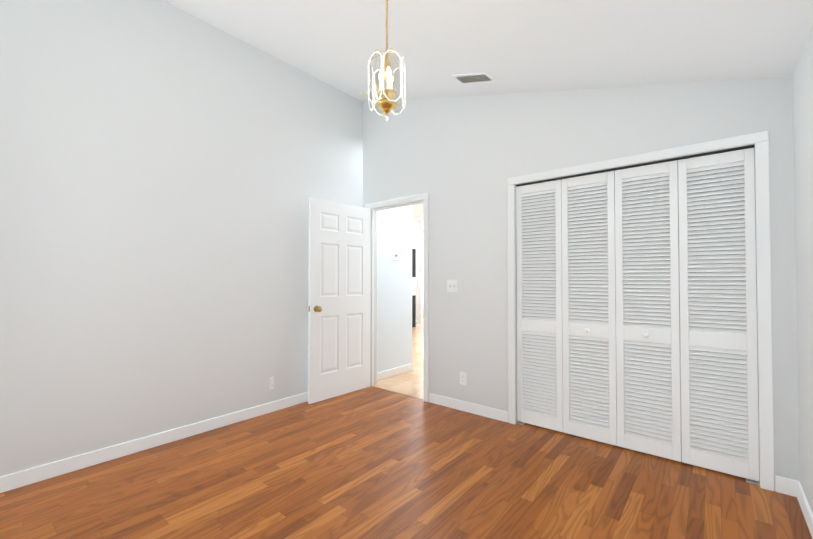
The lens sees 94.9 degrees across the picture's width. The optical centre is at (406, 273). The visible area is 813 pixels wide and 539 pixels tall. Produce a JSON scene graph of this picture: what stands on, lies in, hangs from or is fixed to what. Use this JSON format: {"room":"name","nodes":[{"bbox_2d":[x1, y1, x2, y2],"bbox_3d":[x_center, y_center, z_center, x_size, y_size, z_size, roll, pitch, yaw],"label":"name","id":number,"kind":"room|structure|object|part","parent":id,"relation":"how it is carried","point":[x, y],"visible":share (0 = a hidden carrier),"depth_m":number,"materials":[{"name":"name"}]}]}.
{"room":"empty bedroom","nodes":[
{"label":"empty bedroom","id":0,"kind":"room"},
{"bbox_2d":[0,0,411,476],"bbox_3d":[-1.414,-0.451,3.383,0.120,3.460,4.540,-1,-1,40],"label":"wall","id":1,"kind":"structure","parent":0,"point":[167,170],"depth_m":2.75,"materials":[{"name":"paint"}]},
{"bbox_2d":[0,392,307,492],"bbox_3d":[-1.614,1.227,3.004,0.018,0.092,3.443,-1,-1,40],"label":"baseboard","id":2,"kind":"structure","parent":1,"relation":"attached to","point":[15,480],"depth_m":2.63,"materials":[{"name":"white paint"}]},
{"bbox_2d":[269,376,273,389],"bbox_3d":[-1.250,1.015,3.457,0.008,0.114,0.046,-1,-1,40],"label":"electrical outlet","id":3,"kind":"object","parent":1,"relation":"attached to","point":[271,382],"visible":1,"depth_m":3.45,"materials":[{"name":"white plastic"}]},
{"bbox_2d":[377,363,412,379],"bbox_3d":[-0.169,1.256,4.757,0.014,0.092,0.793,-1,-1,40],"label":"baseboard","id":4,"kind":"structure","parent":1,"relation":"attached to","point":[393,371],"depth_m":4.77,"materials":[{"name":"white paint"}]},
{"bbox_2d":[392,253,399,259],"bbox_3d":[-0.136,-0.224,4.814,0.022,0.084,0.120,-1,-1,40],"label":"thermostat","id":5,"kind":"object","parent":1,"relation":"attached to","point":[396,256],"visible":0.98,"depth_m":4.81,"materials":[{"name":"white plastic"}]},
{"bbox_2d":[0,315,811,538],"bbox_3d":[-1.014,1.385,7.939,12.655,0.060,12.120,-1,-1,40],"label":"floor","id":6,"kind":"structure","parent":0,"point":[370,462],"depth_m":2.19,"materials":[{"name":"brown wood"}]},
{"bbox_2d":[371,385,423,399],"bbox_3d":[-0.108,1.319,4.047,0.800,0.062,0.028,-1,-1,40],"label":"threshold","id":7,"kind":"object","parent":6,"relation":"on","point":[397,392],"visible":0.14,"depth_m":4.03,"materials":[{"name":"brown"}]},
{"bbox_2d":[412,249,415,327],"bbox_3d":[-0.255,0.373,9.625,0.700,2.020,0.700,-1,-1,40],"label":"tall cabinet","id":8,"kind":"object","parent":6,"relation":"on","point":[413,287],"visible":0.14,"depth_m":9.62,"materials":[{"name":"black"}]},
{"bbox_2d":[412,220,420,322],"bbox_3d":[-1.847,-0.022,12.361,5.770,2.900,0.120,-1,-1,40],"label":"wall","id":9,"kind":"structure","parent":0,"point":[416,234],"depth_m":10.52,"materials":[{"name":"paint"}]},
{"bbox_2d":[412,204,422,230],"bbox_3d":[-0.784,-1.558,10.217,10.170,0.100,8.390,-1,-1,40],"label":"ceiling","id":10,"kind":"structure","parent":0,"point":[417,211],"depth_m":9.45,"materials":[{"name":"paint"}]},
{"bbox_2d":[421,231,422,312],"bbox_3d":[1.111,-0.020,12.486,10.170,2.900,0.120,-1,-1,40],"label":"wall","id":11,"kind":"structure","parent":0,"point":[421,259],"depth_m":12.89,"materials":[{"name":"paint"}]},
{"bbox_2d":[421,270,422,305],"bbox_3d":[0.884,0.392,12.573,1.140,1.459,0.044,-1,-1,40],"label":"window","id":12,"kind":"structure","parent":11,"relation":"in","point":[422,288],"depth_m":12.86,"materials":[{"name":"white"}]},
{"bbox_2d":[162,0,812,101],"bbox_3d":[-0.263,-1.658,1.927,3.775,1.118,3.730,-1,-1,40],"label":"ceiling","id":13,"kind":"structure","parent":0,"point":[516,46],"depth_m":2.37,"materials":[{"name":"paint"}]},
{"bbox_2d":[360,91,371,97],"bbox_3d":[-0.435,-1.936,4.051,0.142,0.037,0.142,18,11,38],"label":"smoke detector","id":14,"kind":"object","parent":13,"relation":"attached to","point":[364,94],"visible":0.69,"depth_m":4.00,"materials":[{"name":"beige plastic"}]},
{"bbox_2d":[368,0,404,120],"bbox_3d":[-0.102,-1.181,1.945,0.201,0.786,0.182,-1,-1,40],"label":"pendant light","id":15,"kind":"object","parent":13,"relation":"hanging from","point":[386,104],"visible":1,"depth_m":1.91,"materials":[{"name":"gold metal"}]},
{"bbox_3d":[-0.102,-0.985,1.942,0.201,0.255,0.182,-1,-1,40],"label":"glass","id":16,"kind":"part","parent":15,"relation":"part of","materials":[{"name":"clear glass"}]},
{"bbox_2d":[452,72,496,84],"bbox_3d":[0.551,-1.598,3.061,0.330,0.012,0.175,18,11,38],"label":"ceiling vent","id":17,"kind":"object","parent":13,"relation":"in","point":[475,78],"visible":0.98,"depth_m":3.05,"materials":[{"name":"white metal"}]},
{"bbox_2d":[363,77,798,490],"bbox_3d":[0.886,-0.453,3.299,3.535,3.460,0.120,-1,-1,40],"label":"wall","id":18,"kind":"structure","parent":0,"point":[460,160],"depth_m":3.24,"materials":[{"name":"paint"}]},
{"bbox_2d":[365,193,428,401],"bbox_3d":[-0.087,0.243,4.091,0.912,2.096,0.154,-1,-1,40],"label":"door frame","id":19,"kind":"structure","parent":18,"relation":"attached to","point":[424,198],"depth_m":3.78,"materials":[{"name":"white paint"}]},
{"bbox_2d":[308,197,369,403],"bbox_3d":[-0.692,0.266,3.974,0.175,2.030,0.802,-1,-1,42],"label":"door","id":20,"kind":"structure","parent":19,"relation":"attached to","point":[339,305],"depth_m":3.92,"materials":[{"name":"white paint"}]},
{"bbox_3d":[-0.910,0.352,3.727,0.175,0.066,0.066,-1,-1,42],"label":"knob","id":21,"kind":"part","parent":20,"relation":"part of","materials":[{"name":"gold metal"}]},
{"bbox_2d":[447,280,457,291],"bbox_3d":[0.433,0.117,3.572,0.116,0.116,0.021,-1,-1,40],"label":"light switch","id":22,"kind":"object","parent":18,"relation":"attached to","point":[452,285],"visible":1,"depth_m":3.57,"materials":[{"name":"white plastic"}]},
{"bbox_2d":[460,372,466,384],"bbox_3d":[0.529,0.981,3.487,0.072,0.114,0.008,-1,-1,40],"label":"electrical outlet","id":23,"kind":"object","parent":18,"relation":"attached to","point":[463,378],"visible":1,"depth_m":3.48,"materials":[{"name":"white plastic"}]},
{"bbox_2d":[429,393,507,422],"bbox_3d":[0.549,1.234,3.462,0.836,0.092,0.014,-1,-1,40],"label":"baseboard","id":24,"kind":"structure","parent":18,"relation":"attached to","point":[481,410],"depth_m":3.43,"materials":[{"name":"white paint"}]},
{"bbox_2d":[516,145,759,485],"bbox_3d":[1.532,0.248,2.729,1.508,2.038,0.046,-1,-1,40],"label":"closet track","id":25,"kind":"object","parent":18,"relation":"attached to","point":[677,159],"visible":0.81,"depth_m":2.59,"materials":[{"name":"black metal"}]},
{"bbox_2d":[516,180,562,431],"bbox_3d":[1.098,0.253,3.091,0.374,2.006,0.028,-1,-1,40],"label":"closet door","id":26,"kind":"structure","parent":25,"relation":"attached to","point":[553,327],"depth_m":3.05,"materials":[{"name":"white paint"}]},
{"bbox_2d":[522,190,556,418],"bbox_3d":[1.098,0.240,3.092,0.290,1.845,0.021,-1,-1,40],"label":"closet slats","id":27,"kind":"object","parent":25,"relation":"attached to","point":[539,380],"visible":0.83,"depth_m":3.08,"materials":[{"name":"white paint"}]},
{"bbox_2d":[561,171,616,445],"bbox_3d":[1.388,0.249,2.851,0.374,2.006,0.028,-1,-1,40],"label":"closet door","id":28,"kind":"structure","parent":25,"relation":"attached to","point":[581,430],"depth_m":2.80,"materials":[{"name":"white paint"}]},
{"bbox_2d":[568,182,609,430],"bbox_3d":[1.388,0.236,2.852,0.290,1.845,0.021,-1,-1,40],"label":"closet slats","id":29,"kind":"object","parent":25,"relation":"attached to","point":[588,297],"visible":0.88,"depth_m":2.85,"materials":[{"name":"white paint"}]},
{"bbox_2d":[584,328,648,337],"bbox_3d":[1.513,0.428,2.704,0.414,0.037,0.035,-1,-1,40],"label":"door knob","id":30,"kind":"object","parent":25,"relation":"attached to","point":[645,334],"depth_m":2.58,"materials":[{"name":"white paint"}]},
{"bbox_2d":[622,172,671,444],"bbox_3d":[1.679,0.232,2.612,0.290,1.845,0.021,-1,-1,40],"label":"closet slats","id":31,"kind":"object","parent":25,"relation":"attached to","point":[647,304],"visible":0.88,"depth_m":2.60,"materials":[{"name":"white paint"}]},
{"bbox_2d":[615,160,680,461],"bbox_3d":[1.679,0.245,2.611,0.374,2.006,0.028,-1,-1,40],"label":"closet door","id":32,"kind":"structure","parent":25,"relation":"attached to","point":[671,336],"depth_m":2.56,"materials":[{"name":"white paint"}]},
{"bbox_2d":[687,161,748,462],"bbox_3d":[1.969,0.228,2.372,0.290,1.845,0.021,-1,-1,40],"label":"closet slats","id":33,"kind":"object","parent":25,"relation":"attached to","point":[718,387],"visible":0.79,"depth_m":2.36,"materials":[{"name":"white paint"}]},
{"bbox_2d":[678,148,758,480],"bbox_3d":[1.969,0.241,2.372,0.374,2.006,0.028,-1,-1,40],"label":"closet door","id":34,"kind":"structure","parent":25,"relation":"attached to","point":[747,342],"depth_m":2.33,"materials":[{"name":"white paint"}]},
{"bbox_2d":[507,131,773,490],"bbox_3d":[1.500,0.219,2.692,1.624,2.097,0.017,-1,-1,40],"label":"trim","id":35,"kind":"structure","parent":18,"relation":"attached to","point":[760,140],"depth_m":2.21,"materials":[{"name":"white paint"}]},
{"bbox_2d":[792,24,812,511],"bbox_3d":[1.356,-0.491,0.998,0.120,3.460,4.390,-1,-1,40],"label":"wall","id":36,"kind":"structure","parent":0,"point":[802,78],"depth_m":1.91,"materials":[{"name":"paint"}]},
{"bbox_2d":[788,478,812,538],"bbox_3d":[1.099,1.189,0.773,0.025,0.092,3.460,-1,-1,40],"label":"baseboard","id":37,"kind":"structure","parent":36,"relation":"attached to","point":[795,489],"depth_m":1.97,"materials":[{"name":"white paint"}]}
]}

